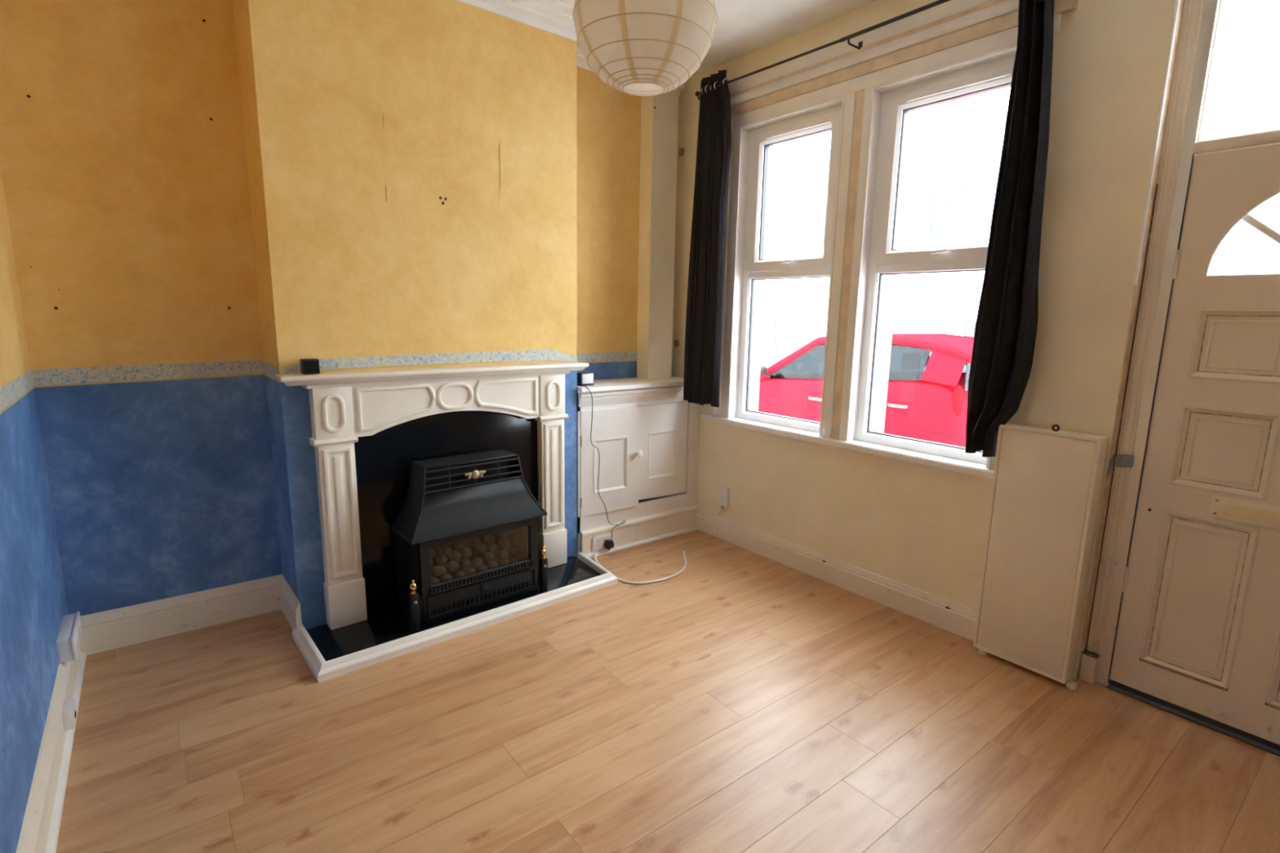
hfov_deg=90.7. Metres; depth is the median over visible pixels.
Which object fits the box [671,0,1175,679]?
wall
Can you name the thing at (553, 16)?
trim
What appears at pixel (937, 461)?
window sill
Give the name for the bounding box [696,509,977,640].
baseboard
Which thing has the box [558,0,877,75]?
ceiling
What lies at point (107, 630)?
baseboard
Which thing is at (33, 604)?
wall
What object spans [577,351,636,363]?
trim
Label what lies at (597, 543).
double socket
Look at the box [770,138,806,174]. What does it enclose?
house
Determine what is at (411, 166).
wall
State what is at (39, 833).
baseboard
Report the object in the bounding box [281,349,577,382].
trim
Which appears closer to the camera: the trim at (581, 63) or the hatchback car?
the trim at (581, 63)
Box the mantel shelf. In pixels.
[275,361,589,386]
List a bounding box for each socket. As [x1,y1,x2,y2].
[55,611,82,663]
[62,697,76,730]
[591,533,610,551]
[713,484,729,516]
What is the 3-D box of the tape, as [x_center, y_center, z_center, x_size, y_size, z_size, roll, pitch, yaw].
[1.800,0.152,2.369,0.051,0.096,0.061,-7,13,-37]
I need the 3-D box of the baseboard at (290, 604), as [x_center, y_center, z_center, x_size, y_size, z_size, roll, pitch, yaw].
[-1.594,0.815,2.879,0.020,0.166,0.382,-7,13,-39]
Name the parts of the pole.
bracket plate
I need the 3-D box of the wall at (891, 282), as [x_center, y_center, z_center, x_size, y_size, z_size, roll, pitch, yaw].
[1.665,-0.549,2.771,0.150,3.800,4.930,-7,13,-37]
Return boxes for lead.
[583,384,625,550]
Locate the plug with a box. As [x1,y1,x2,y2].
[604,538,613,550]
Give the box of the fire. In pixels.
[391,448,547,631]
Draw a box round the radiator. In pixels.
[973,423,1108,690]
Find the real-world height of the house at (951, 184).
6.420 m
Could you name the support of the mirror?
attached to the hatchback car
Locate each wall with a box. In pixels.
[0,0,640,616]
[0,165,68,852]
[231,0,577,630]
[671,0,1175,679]
[751,112,911,433]
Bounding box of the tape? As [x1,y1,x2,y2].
[1106,453,1133,478]
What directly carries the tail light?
attached to the hatchback car
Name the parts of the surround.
oval moulding, leg, flute moulding, frieze moulding, bed moulding, panel, oval moulding, frieze moulding, leg, flute moulding, oval moulding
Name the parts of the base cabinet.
panel, door, panel moulding, cornice, knob, panel, panel moulding, door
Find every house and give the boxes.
[760,97,973,367]
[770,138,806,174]
[892,112,1006,337]
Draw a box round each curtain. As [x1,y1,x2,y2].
[683,69,731,407]
[964,0,1053,457]
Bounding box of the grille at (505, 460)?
[424,456,514,492]
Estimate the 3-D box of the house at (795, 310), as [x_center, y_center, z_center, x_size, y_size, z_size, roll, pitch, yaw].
[5.650,-4.448,15.888,5.400,6.420,4.490,-7,13,-37]
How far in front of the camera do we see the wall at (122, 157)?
2.57 m
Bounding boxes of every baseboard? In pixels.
[16,648,86,852]
[80,573,282,655]
[279,574,302,631]
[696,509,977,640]
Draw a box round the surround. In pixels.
[275,361,589,630]
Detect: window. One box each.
[712,86,871,440]
[844,44,1017,468]
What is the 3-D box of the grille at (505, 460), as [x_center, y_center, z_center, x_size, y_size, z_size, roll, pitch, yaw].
[-0.793,0.219,2.969,0.450,0.115,0.004,-8,13,-40]
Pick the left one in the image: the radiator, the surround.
the surround
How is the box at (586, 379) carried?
on the base cabinet
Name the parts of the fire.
post, frame, panel, post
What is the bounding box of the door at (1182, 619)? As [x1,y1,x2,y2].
[1079,0,1279,756]
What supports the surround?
on the hearth
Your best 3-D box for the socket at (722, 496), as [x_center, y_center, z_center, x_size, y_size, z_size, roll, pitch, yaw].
[0.518,0.488,4.044,0.021,0.219,0.124,-7,13,-37]
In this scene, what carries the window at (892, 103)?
attached to the wall at (922, 527)
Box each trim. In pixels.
[0,369,35,414]
[31,360,263,387]
[262,360,279,382]
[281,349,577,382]
[457,0,577,41]
[576,41,693,97]
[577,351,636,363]
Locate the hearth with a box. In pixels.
[292,552,617,682]
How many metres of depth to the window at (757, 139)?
3.45 m
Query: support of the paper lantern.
hanging from the ceiling
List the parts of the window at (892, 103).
handle, lever, sash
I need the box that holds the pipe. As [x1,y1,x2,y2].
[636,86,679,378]
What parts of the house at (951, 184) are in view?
sill, pane, pane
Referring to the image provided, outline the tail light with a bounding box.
[951,385,964,415]
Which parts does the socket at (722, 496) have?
plate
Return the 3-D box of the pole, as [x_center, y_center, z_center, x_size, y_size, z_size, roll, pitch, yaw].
[1.004,-1.792,2.967,0.122,0.074,2.083,-7,13,-37]
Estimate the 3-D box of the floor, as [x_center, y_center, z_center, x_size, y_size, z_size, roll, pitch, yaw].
[0.306,1.136,2.026,3.520,0.100,4.230,-7,13,-37]
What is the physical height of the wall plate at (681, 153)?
0.051 m
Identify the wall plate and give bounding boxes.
[673,339,679,347]
[678,147,684,156]
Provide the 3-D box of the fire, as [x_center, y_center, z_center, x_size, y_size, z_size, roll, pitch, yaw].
[-0.816,0.498,3.039,0.692,0.711,0.305,-8,13,-40]
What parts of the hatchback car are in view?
glass, door handle, roof rail, door handle, glass, roof rail, glass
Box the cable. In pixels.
[594,546,686,584]
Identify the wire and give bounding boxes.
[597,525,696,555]
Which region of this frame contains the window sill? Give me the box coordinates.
[700,413,994,479]
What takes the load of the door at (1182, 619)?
attached to the wall at (922, 527)
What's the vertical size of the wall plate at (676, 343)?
0.051 m
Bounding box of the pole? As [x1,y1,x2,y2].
[695,0,950,99]
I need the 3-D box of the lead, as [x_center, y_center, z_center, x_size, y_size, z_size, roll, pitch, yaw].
[-0.193,0.248,3.682,0.281,0.987,0.072,-4,11,-27]
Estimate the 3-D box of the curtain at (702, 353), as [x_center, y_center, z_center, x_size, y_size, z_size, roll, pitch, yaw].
[0.399,-1.072,3.725,0.158,1.899,0.374,-7,13,-37]
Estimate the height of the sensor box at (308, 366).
0.062 m
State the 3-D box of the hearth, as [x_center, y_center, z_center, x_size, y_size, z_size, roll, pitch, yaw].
[-0.798,0.850,3.067,1.507,0.058,0.435,-7,13,-39]
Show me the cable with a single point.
(683, 548)
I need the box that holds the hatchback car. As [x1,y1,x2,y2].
[758,333,973,447]
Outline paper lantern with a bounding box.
[572,0,716,97]
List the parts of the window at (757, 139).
lever, sash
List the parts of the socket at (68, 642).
plate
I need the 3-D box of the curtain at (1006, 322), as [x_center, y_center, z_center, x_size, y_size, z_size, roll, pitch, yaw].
[1.454,-0.818,2.445,0.093,1.912,0.236,-9,14,-44]
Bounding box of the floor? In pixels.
[55,528,1279,852]
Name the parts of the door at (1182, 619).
panel, panel moulding, panel moulding, panel, panel moulding, panel, overlight pane, fanlight pane, letter plate, panel moulding, panel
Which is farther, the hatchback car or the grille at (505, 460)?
the hatchback car
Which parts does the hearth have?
edge moulding, edge moulding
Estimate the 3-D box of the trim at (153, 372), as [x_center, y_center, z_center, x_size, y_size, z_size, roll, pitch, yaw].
[-1.988,-0.223,2.613,0.760,0.082,0.002,-7,13,-37]
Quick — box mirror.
[760,364,769,377]
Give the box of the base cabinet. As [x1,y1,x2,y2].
[577,375,699,558]
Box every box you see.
[299,358,319,374]
[577,372,593,386]
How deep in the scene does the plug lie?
3.76 m
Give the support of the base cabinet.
on the floor
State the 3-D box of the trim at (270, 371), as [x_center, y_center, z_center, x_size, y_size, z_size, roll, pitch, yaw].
[-1.579,-0.238,2.707,0.002,0.072,0.352,-7,13,-39]
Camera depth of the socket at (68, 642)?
2.12 m
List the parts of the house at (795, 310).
pane, sill, sill, pane, sill, pane, door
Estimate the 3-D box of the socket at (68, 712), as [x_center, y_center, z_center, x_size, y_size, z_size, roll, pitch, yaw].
[-1.890,0.953,2.097,0.028,0.070,0.085,-7,13,-37]

